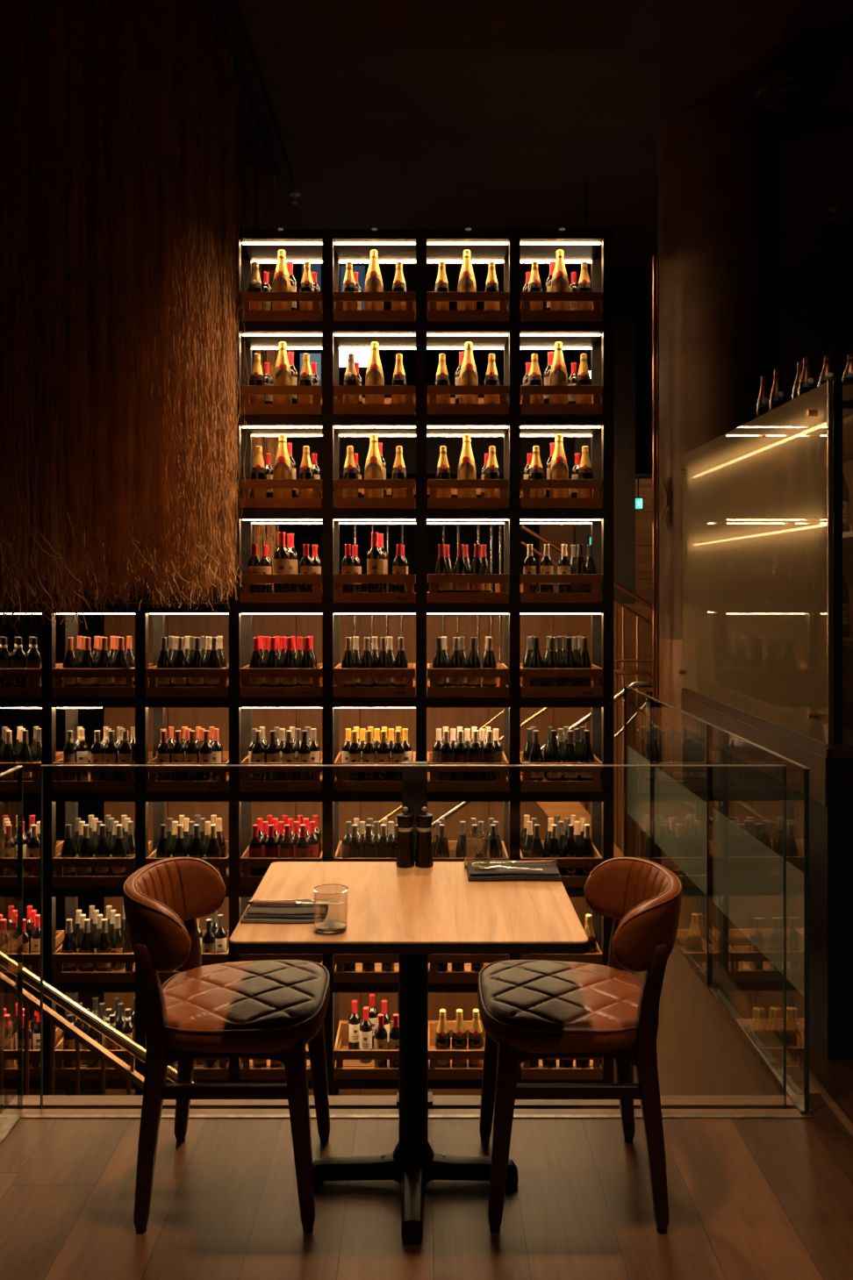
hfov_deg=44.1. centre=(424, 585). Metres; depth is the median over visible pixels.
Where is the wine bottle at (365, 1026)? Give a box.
[359,1006,371,1063]
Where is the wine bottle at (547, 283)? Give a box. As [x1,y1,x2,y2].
[544,261,555,310]
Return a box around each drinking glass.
[313,884,348,935]
[462,831,490,869]
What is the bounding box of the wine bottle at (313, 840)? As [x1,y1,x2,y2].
[306,821,318,858]
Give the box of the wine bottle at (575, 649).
[571,636,579,686]
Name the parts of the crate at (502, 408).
rail, board, rail, rail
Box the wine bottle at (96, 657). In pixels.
[94,636,102,686]
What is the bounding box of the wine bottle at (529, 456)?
[522,453,532,479]
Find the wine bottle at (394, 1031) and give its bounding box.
[389,1014,398,1067]
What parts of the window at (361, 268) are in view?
frame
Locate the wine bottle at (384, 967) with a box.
[380,963,393,972]
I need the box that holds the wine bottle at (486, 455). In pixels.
[480,453,488,497]
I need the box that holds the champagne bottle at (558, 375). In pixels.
[549,341,567,403]
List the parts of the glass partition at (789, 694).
glass, panel, corner post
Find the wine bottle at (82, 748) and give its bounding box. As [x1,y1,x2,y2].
[75,728,88,780]
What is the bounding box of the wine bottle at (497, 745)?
[492,728,502,780]
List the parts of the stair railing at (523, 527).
rail, handrail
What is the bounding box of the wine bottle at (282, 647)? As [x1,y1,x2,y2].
[278,636,286,686]
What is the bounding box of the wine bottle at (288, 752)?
[281,730,295,780]
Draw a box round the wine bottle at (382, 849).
[376,824,389,858]
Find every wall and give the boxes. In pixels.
[0,364,651,943]
[104,603,651,1095]
[179,416,651,479]
[538,479,651,603]
[573,319,635,603]
[779,295,852,422]
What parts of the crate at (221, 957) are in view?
rail, rail, rail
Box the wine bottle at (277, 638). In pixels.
[273,636,279,655]
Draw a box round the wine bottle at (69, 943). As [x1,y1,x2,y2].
[61,918,77,972]
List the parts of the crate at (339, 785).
rail, rail, rail, rail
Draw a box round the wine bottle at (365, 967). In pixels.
[361,963,375,972]
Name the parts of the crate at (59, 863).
rail, rail, rail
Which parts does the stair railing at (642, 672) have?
handrail, level rail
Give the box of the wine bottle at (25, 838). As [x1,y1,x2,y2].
[14,821,28,876]
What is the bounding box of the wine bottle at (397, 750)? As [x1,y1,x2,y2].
[391,730,404,780]
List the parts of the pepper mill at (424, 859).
knob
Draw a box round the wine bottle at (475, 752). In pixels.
[468,730,482,780]
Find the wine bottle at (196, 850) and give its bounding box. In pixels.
[189,823,203,858]
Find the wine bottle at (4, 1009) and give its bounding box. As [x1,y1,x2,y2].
[3,1008,6,1025]
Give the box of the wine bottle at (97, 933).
[92,914,103,970]
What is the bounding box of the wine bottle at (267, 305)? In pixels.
[262,271,271,310]
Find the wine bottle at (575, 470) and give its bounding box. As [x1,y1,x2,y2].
[571,453,579,497]
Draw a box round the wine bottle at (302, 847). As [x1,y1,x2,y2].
[295,824,308,858]
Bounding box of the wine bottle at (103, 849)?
[94,824,110,876]
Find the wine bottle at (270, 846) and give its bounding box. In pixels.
[264,824,278,875]
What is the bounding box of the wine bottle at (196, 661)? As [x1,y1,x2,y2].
[190,636,204,686]
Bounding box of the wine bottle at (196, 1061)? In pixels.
[194,1059,203,1065]
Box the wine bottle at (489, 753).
[483,730,496,780]
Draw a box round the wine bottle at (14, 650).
[11,636,18,686]
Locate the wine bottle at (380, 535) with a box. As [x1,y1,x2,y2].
[378,533,387,592]
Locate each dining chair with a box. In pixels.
[122,857,330,1233]
[478,857,681,1233]
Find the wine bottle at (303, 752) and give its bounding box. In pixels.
[297,730,311,780]
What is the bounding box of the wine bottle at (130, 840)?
[124,821,135,872]
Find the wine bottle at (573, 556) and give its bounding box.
[569,544,576,592]
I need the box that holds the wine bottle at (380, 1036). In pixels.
[373,1014,387,1067]
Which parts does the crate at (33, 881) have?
rail, rail, rail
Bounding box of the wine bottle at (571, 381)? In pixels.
[567,362,577,403]
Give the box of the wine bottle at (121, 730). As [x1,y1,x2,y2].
[116,728,125,749]
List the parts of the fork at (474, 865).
handle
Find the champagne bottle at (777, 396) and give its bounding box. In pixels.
[768,368,786,426]
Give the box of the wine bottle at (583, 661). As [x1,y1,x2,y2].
[577,636,591,686]
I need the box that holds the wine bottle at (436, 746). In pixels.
[432,728,443,780]
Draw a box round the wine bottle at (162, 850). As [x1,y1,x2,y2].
[156,824,170,858]
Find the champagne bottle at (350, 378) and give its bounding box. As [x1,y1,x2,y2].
[343,353,358,403]
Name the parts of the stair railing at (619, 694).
rail, rail, handrail, cross rail, cross rail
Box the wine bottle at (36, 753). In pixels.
[31,728,41,779]
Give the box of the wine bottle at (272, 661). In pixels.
[265,636,279,686]
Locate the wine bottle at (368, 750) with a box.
[362,730,375,780]
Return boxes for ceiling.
[0,0,852,364]
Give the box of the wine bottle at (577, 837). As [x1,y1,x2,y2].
[573,821,582,876]
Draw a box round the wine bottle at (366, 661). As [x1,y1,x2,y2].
[359,636,373,686]
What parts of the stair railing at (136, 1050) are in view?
rail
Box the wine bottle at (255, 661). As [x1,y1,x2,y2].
[249,636,263,686]
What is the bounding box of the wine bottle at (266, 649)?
[261,636,270,686]
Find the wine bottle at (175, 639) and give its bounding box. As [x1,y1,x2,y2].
[170,636,178,686]
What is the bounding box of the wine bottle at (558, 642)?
[555,636,563,686]
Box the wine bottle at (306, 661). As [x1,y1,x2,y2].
[300,636,314,686]
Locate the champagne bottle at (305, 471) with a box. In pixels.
[298,445,314,497]
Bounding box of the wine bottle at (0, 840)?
[0,839,1,876]
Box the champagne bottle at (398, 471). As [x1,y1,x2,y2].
[391,445,407,497]
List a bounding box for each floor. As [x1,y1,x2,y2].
[0,871,852,1279]
[3,992,104,1110]
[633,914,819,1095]
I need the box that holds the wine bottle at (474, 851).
[467,824,481,858]
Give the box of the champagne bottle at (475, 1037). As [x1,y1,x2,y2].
[468,1008,483,1067]
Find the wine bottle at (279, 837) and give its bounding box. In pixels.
[275,821,284,858]
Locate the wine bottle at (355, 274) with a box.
[352,271,361,310]
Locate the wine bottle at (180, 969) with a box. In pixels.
[177,965,182,972]
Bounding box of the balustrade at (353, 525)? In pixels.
[346,522,503,663]
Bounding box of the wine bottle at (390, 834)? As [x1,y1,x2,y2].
[386,821,394,858]
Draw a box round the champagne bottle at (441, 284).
[434,261,449,310]
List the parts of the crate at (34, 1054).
rail, rail, rail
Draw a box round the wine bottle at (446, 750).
[439,730,452,780]
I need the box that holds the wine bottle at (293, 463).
[286,442,296,497]
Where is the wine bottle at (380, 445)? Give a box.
[377,442,386,497]
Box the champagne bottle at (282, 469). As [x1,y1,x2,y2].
[272,434,292,497]
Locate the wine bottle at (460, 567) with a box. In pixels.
[452,543,467,592]
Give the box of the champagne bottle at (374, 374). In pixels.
[364,341,384,403]
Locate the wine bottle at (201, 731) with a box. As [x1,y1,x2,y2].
[196,728,205,749]
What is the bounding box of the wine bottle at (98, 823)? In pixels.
[92,821,102,876]
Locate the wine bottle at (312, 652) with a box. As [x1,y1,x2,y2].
[307,636,317,668]
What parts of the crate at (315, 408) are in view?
rail, rail, board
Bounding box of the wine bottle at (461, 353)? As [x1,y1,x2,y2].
[454,351,464,403]
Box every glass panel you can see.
[0,765,22,1109]
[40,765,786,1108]
[623,685,651,860]
[650,697,710,985]
[707,723,808,1114]
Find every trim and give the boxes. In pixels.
[0,1114,813,1118]
[0,1116,20,1145]
[1,1095,799,1114]
[674,929,812,1115]
[802,1071,852,1136]
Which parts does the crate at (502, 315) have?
rail, board, rail, rail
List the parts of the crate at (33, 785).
rail, rail, rail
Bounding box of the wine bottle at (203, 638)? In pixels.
[200,636,206,657]
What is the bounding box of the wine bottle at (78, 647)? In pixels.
[74,636,82,660]
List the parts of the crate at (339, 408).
rail, rail, board, rail, rail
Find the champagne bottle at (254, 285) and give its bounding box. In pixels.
[247,261,263,310]
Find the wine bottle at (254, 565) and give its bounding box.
[247,543,261,592]
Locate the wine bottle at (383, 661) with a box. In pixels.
[376,636,390,686]
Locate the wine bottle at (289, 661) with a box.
[282,636,296,686]
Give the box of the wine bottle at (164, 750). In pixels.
[157,730,171,780]
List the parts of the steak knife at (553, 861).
blade, handle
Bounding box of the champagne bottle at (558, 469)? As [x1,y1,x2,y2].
[549,434,568,497]
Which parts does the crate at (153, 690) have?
rail, rail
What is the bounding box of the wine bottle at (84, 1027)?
[79,1008,89,1065]
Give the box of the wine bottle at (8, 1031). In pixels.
[3,1014,14,1067]
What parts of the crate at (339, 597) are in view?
rail, rail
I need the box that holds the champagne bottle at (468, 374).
[458,341,478,403]
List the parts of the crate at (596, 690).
rail, rail, rail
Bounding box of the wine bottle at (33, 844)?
[27,824,40,876]
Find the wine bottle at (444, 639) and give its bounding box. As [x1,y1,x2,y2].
[441,636,450,686]
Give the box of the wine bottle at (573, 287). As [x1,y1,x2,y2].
[569,271,577,310]
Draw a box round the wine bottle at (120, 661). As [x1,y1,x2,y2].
[113,636,128,686]
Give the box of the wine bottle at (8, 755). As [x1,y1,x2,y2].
[0,729,16,780]
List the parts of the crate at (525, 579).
rail, rail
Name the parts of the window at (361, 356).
frame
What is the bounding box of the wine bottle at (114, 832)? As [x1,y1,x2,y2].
[108,821,118,876]
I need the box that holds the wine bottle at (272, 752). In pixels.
[265,730,279,780]
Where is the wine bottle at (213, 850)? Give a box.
[206,824,220,872]
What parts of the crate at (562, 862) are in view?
rail, rail, rail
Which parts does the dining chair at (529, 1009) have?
leg, leg, seat, seat rail, leg, backrest, leg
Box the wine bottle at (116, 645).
[110,636,119,686]
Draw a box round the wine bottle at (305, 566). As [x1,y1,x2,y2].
[299,543,313,592]
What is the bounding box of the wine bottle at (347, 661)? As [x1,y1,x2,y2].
[341,636,355,686]
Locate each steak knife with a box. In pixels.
[247,900,346,905]
[471,859,557,864]
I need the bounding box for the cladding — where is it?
[658,637,682,871]
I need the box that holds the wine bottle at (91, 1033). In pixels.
[85,1014,100,1067]
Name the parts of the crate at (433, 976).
rail, rail, board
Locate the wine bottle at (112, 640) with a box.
[108,636,115,659]
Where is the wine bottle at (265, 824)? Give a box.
[259,821,268,876]
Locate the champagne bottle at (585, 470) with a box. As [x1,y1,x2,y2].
[577,445,593,497]
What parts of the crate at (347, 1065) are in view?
rail, rail, board, rail, rail, rail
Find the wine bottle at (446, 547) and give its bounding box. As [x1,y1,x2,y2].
[443,544,453,592]
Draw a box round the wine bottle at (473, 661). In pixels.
[465,636,480,686]
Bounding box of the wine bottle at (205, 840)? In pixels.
[201,821,210,858]
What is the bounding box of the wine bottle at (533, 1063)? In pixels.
[529,1059,538,1067]
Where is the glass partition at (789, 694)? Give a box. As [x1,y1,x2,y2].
[678,379,852,1059]
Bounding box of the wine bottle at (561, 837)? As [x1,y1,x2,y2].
[557,821,565,876]
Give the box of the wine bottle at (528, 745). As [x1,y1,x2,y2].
[522,728,532,779]
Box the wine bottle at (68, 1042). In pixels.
[63,1014,75,1067]
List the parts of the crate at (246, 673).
rail, rail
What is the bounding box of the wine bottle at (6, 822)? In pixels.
[0,821,14,843]
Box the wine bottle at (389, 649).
[386,636,395,686]
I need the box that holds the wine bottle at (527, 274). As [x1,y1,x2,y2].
[522,271,530,310]
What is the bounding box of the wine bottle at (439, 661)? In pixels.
[431,636,446,686]
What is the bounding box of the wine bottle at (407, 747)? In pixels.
[400,728,411,761]
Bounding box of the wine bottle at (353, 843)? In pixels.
[348,824,360,858]
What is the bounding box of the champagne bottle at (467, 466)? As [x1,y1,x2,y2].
[457,434,476,497]
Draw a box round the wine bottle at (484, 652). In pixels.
[480,636,486,686]
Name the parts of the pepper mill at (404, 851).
knob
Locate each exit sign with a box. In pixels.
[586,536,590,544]
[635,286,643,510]
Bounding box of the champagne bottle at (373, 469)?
[364,434,383,497]
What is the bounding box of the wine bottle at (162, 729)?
[156,728,170,762]
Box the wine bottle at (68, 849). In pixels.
[60,824,76,876]
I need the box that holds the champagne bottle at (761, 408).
[755,375,770,418]
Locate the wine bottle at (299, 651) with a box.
[294,636,303,686]
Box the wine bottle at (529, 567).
[522,543,536,592]
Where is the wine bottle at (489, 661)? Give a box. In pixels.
[482,636,496,686]
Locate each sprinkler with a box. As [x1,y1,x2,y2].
[288,189,300,204]
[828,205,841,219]
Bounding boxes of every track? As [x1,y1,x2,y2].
[181,0,264,187]
[203,0,278,187]
[225,0,293,187]
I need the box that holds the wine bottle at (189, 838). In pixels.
[185,821,194,857]
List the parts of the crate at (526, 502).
rail, board, rail, rail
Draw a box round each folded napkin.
[240,899,328,923]
[466,859,561,881]
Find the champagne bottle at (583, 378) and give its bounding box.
[575,353,591,403]
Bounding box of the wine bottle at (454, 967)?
[450,963,464,972]
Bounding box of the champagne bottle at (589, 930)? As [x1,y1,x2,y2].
[584,914,596,953]
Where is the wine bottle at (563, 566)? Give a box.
[557,543,571,592]
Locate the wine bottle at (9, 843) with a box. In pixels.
[1,824,15,876]
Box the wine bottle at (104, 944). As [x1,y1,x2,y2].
[96,918,112,972]
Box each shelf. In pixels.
[0,602,61,613]
[0,697,41,707]
[0,792,40,801]
[0,886,40,896]
[3,982,38,992]
[3,1079,40,1088]
[51,602,151,613]
[51,697,135,707]
[51,791,135,801]
[51,886,123,896]
[51,981,135,992]
[54,1079,135,1088]
[145,602,228,613]
[145,696,228,707]
[145,790,228,801]
[165,1077,228,1083]
[225,885,228,896]
[239,228,321,261]
[239,321,321,348]
[239,414,321,435]
[239,508,321,522]
[239,602,321,613]
[239,697,321,707]
[239,791,321,801]
[239,886,257,896]
[239,1079,313,1088]
[332,228,415,262]
[332,321,415,349]
[332,414,415,436]
[332,508,415,522]
[332,602,415,613]
[332,693,415,707]
[332,792,401,801]
[332,982,398,992]
[332,1079,398,1088]
[426,228,509,262]
[426,321,509,349]
[426,414,509,436]
[426,508,509,522]
[426,602,509,613]
[426,690,509,707]
[427,792,509,801]
[428,982,478,992]
[428,1079,481,1088]
[520,228,602,260]
[520,321,602,347]
[520,414,602,435]
[520,508,602,522]
[520,602,602,613]
[520,696,602,707]
[520,791,602,801]
[520,1077,602,1083]
[564,886,584,896]
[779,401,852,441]
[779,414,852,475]
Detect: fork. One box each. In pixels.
[257,898,336,902]
[471,864,542,870]
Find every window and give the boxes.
[296,349,321,386]
[298,263,321,310]
[339,263,368,310]
[339,349,371,371]
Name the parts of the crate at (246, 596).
rail, rail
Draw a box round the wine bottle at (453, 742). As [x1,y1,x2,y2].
[449,728,457,780]
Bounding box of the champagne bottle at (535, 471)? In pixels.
[528,445,543,497]
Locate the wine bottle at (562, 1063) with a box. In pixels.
[558,1059,572,1067]
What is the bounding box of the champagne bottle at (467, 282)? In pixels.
[457,249,476,310]
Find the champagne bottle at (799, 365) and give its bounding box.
[790,361,802,420]
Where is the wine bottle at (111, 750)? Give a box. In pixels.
[104,730,118,780]
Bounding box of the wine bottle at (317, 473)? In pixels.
[311,453,321,497]
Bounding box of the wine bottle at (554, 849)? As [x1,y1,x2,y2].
[546,824,561,876]
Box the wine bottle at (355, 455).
[353,453,361,497]
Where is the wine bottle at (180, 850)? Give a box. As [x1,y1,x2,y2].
[172,824,186,858]
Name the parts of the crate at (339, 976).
rail, rail, board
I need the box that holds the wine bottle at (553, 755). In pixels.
[546,729,560,780]
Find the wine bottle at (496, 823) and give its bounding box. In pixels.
[493,821,502,858]
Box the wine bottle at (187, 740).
[182,728,191,749]
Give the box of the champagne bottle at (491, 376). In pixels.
[483,353,499,403]
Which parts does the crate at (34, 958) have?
rail, rail, rail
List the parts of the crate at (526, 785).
rail, rail, rail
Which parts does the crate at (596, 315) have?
board, rail, rail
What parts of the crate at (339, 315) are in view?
rail, rail, board, rail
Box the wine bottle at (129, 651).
[125,636,135,686]
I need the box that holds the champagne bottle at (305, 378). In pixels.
[298,353,314,403]
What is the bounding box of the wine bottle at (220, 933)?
[214,914,227,964]
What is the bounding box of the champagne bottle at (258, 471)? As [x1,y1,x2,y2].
[250,445,266,497]
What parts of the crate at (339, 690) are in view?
rail, rail, rail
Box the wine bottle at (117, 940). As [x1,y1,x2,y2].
[110,914,124,970]
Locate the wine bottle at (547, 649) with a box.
[542,636,551,686]
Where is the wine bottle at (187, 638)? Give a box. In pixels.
[184,636,190,657]
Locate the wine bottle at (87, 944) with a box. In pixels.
[78,918,94,972]
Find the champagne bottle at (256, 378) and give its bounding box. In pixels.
[249,353,264,403]
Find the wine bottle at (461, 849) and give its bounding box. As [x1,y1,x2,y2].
[455,821,469,858]
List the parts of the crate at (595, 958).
rail, rail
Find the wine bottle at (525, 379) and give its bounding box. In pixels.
[522,362,530,403]
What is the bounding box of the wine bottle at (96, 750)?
[90,730,104,780]
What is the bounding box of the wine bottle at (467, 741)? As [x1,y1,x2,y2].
[463,728,471,780]
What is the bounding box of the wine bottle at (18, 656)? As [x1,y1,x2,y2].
[12,636,26,686]
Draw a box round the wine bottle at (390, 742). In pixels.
[386,728,394,780]
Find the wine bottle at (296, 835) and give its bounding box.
[290,821,300,858]
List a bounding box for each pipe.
[651,255,656,700]
[656,256,658,700]
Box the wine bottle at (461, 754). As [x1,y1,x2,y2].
[454,730,467,780]
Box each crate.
[0,663,63,697]
[0,751,63,792]
[0,840,64,886]
[1,929,64,982]
[3,1020,63,1079]
[52,663,152,697]
[52,751,152,792]
[52,840,152,886]
[52,944,135,982]
[54,1037,135,1079]
[146,663,228,697]
[146,751,228,792]
[146,840,228,886]
[157,929,228,982]
[166,1057,228,1079]
[239,292,321,321]
[239,385,321,414]
[239,479,321,508]
[239,573,321,602]
[239,663,321,697]
[239,751,321,792]
[239,840,321,886]
[239,954,321,964]
[239,1043,311,1079]
[333,292,415,321]
[333,385,415,414]
[333,479,415,508]
[333,573,415,602]
[333,663,415,697]
[333,751,415,792]
[333,840,396,861]
[333,954,398,982]
[333,1020,398,1079]
[427,292,508,321]
[427,385,508,414]
[427,479,508,508]
[427,573,508,602]
[427,663,508,697]
[427,751,508,792]
[428,954,508,982]
[428,1020,485,1079]
[431,840,508,861]
[520,292,602,321]
[520,385,602,414]
[520,479,602,508]
[520,573,602,602]
[520,663,602,697]
[520,751,602,792]
[520,840,602,886]
[520,940,602,965]
[520,1057,602,1079]
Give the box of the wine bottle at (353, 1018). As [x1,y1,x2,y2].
[348,1000,360,1050]
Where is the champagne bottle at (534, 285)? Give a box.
[527,261,543,310]
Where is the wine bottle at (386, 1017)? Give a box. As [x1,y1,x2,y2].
[380,1000,390,1050]
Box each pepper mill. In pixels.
[395,807,414,867]
[414,807,433,868]
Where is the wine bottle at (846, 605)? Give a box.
[842,556,850,636]
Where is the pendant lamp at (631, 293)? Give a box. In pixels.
[630,293,631,319]
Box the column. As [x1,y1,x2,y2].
[657,102,779,639]
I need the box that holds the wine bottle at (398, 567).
[392,543,405,592]
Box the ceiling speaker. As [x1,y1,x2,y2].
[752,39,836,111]
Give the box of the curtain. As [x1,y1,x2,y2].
[0,0,278,635]
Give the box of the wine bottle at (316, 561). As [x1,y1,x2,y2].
[310,544,321,592]
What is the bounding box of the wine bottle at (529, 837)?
[522,821,533,858]
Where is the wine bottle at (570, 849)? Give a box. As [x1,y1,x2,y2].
[563,824,578,876]
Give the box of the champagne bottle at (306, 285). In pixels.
[299,261,314,310]
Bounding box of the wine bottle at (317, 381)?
[311,362,320,403]
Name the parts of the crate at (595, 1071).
board, rail, rail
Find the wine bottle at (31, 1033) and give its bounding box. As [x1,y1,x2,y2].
[22,1015,33,1067]
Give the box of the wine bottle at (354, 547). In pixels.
[351,544,361,592]
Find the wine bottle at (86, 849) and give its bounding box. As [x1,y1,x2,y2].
[78,824,93,876]
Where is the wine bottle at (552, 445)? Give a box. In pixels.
[545,442,555,497]
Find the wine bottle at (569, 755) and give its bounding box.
[563,729,577,780]
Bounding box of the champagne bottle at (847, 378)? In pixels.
[840,353,852,401]
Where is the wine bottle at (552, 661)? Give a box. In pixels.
[544,636,559,686]
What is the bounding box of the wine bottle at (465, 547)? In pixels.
[463,544,471,592]
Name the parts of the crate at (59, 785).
rail, rail, rail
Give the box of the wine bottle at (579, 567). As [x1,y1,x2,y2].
[572,543,586,592]
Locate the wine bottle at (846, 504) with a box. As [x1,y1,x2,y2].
[842,455,850,532]
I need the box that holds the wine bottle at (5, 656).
[0,636,11,686]
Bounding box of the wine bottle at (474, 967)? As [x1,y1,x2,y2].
[470,963,484,972]
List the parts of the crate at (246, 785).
rail, rail, rail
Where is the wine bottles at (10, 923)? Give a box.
[0,726,585,1050]
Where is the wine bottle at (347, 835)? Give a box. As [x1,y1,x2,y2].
[342,821,351,858]
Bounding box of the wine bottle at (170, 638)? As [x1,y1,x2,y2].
[167,636,173,657]
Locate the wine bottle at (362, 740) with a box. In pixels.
[357,728,365,780]
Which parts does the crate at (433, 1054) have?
rail, rail, rail, rail, board, rail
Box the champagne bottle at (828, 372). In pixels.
[816,354,838,407]
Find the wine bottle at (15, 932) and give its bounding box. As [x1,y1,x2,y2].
[11,914,17,953]
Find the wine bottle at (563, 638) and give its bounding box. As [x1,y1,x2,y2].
[561,636,567,655]
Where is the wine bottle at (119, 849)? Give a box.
[111,824,127,876]
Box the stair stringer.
[536,801,623,858]
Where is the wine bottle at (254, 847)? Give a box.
[248,824,262,876]
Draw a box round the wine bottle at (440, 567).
[434,543,448,592]
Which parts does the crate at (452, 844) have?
rail, rail, rail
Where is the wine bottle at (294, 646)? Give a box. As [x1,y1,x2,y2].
[290,636,296,655]
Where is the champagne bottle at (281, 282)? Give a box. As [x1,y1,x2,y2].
[271,249,291,310]
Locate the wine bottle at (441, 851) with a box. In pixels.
[435,824,449,858]
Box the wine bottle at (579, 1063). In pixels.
[575,1059,589,1067]
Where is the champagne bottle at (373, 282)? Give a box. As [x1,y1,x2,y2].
[364,249,383,310]
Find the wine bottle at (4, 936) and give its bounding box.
[0,918,10,972]
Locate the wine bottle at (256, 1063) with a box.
[252,1059,266,1067]
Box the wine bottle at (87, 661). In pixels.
[79,636,95,686]
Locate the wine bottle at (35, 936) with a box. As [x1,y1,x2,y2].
[30,914,40,970]
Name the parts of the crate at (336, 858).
rail, rail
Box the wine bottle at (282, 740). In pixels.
[277,728,286,780]
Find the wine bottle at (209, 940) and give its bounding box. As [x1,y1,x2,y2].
[201,918,215,965]
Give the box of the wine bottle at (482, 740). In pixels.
[479,728,486,780]
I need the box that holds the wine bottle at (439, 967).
[436,963,448,972]
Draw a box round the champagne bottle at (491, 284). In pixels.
[483,261,499,310]
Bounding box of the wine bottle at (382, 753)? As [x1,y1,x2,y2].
[376,730,389,780]
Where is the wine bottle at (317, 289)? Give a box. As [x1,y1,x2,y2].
[311,271,321,310]
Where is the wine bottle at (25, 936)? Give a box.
[15,918,29,970]
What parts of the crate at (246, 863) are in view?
rail, rail, rail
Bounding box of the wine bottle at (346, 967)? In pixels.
[343,963,356,972]
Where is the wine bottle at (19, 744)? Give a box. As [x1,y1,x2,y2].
[15,728,25,780]
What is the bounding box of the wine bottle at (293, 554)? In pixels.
[286,533,298,592]
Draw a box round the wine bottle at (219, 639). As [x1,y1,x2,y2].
[216,636,227,686]
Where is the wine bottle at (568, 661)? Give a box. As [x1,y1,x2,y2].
[561,636,575,686]
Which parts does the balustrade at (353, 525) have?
rail, rail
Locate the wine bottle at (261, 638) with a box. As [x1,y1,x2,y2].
[257,636,264,655]
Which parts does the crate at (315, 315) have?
rail, rail, board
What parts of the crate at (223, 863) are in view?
rail, rail, rail, rail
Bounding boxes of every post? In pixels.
[396,761,432,1105]
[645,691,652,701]
[645,700,661,865]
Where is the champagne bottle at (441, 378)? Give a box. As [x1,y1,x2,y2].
[434,353,450,403]
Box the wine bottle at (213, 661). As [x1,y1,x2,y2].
[207,636,221,686]
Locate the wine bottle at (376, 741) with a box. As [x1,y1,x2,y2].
[372,728,380,780]
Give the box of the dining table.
[228,861,588,1244]
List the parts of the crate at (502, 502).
rail, board, rail, rail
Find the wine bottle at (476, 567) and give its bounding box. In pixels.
[469,543,484,592]
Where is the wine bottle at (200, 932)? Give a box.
[196,917,202,953]
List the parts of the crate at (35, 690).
rail, rail, rail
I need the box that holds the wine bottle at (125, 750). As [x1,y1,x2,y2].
[118,730,132,780]
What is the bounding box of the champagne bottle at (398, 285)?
[391,261,407,310]
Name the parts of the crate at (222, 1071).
rail, board, rail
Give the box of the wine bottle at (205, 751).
[199,730,213,780]
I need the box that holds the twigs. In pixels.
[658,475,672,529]
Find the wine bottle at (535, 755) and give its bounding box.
[529,729,543,780]
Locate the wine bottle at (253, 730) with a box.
[248,728,257,780]
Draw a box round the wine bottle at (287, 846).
[279,824,293,858]
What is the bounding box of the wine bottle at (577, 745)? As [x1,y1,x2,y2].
[573,728,582,780]
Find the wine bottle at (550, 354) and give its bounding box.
[543,351,554,403]
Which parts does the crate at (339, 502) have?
rail, rail, board, rail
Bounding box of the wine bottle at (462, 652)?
[458,636,467,686]
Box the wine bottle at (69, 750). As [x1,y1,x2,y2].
[63,730,77,780]
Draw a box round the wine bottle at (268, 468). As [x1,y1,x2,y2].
[264,453,272,497]
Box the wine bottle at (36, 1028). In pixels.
[32,1012,40,1065]
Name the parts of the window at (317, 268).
pane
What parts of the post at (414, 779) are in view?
post, plate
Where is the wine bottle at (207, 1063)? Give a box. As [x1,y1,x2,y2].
[203,1059,217,1067]
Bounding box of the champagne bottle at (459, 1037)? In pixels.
[451,1008,466,1067]
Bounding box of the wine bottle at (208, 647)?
[202,636,211,686]
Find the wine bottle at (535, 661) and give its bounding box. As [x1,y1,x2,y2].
[529,636,543,686]
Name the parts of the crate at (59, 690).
rail, rail, rail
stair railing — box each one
[0,951,195,1114]
[364,680,651,1091]
[520,524,651,858]
[613,658,651,691]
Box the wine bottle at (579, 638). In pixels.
[577,636,582,655]
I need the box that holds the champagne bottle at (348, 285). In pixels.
[341,261,357,310]
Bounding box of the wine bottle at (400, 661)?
[393,636,407,686]
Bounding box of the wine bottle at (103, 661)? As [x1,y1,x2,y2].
[96,636,111,686]
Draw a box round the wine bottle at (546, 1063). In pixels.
[542,1059,556,1067]
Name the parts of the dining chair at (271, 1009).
leg, backrest, leg, seat rail, seat, leg, leg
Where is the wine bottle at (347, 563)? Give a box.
[341,543,354,592]
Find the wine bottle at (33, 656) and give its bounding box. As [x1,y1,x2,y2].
[27,636,41,686]
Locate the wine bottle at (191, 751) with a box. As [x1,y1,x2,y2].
[185,730,199,780]
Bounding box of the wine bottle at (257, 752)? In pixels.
[250,730,264,780]
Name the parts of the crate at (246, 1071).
rail, rail, board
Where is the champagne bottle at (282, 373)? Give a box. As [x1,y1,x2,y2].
[272,341,292,403]
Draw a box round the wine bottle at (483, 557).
[479,544,490,592]
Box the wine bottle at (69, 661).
[62,636,78,686]
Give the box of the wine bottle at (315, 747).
[308,728,320,780]
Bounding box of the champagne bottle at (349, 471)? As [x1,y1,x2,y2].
[342,445,357,497]
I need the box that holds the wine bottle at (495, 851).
[486,824,500,858]
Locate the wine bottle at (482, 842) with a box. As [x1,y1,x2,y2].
[477,821,486,858]
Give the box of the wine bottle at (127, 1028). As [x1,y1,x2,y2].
[121,1008,134,1063]
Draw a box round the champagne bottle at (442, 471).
[435,445,450,497]
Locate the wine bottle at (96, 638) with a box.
[92,636,100,660]
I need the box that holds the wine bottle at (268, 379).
[263,362,272,403]
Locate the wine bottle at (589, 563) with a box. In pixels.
[585,544,596,592]

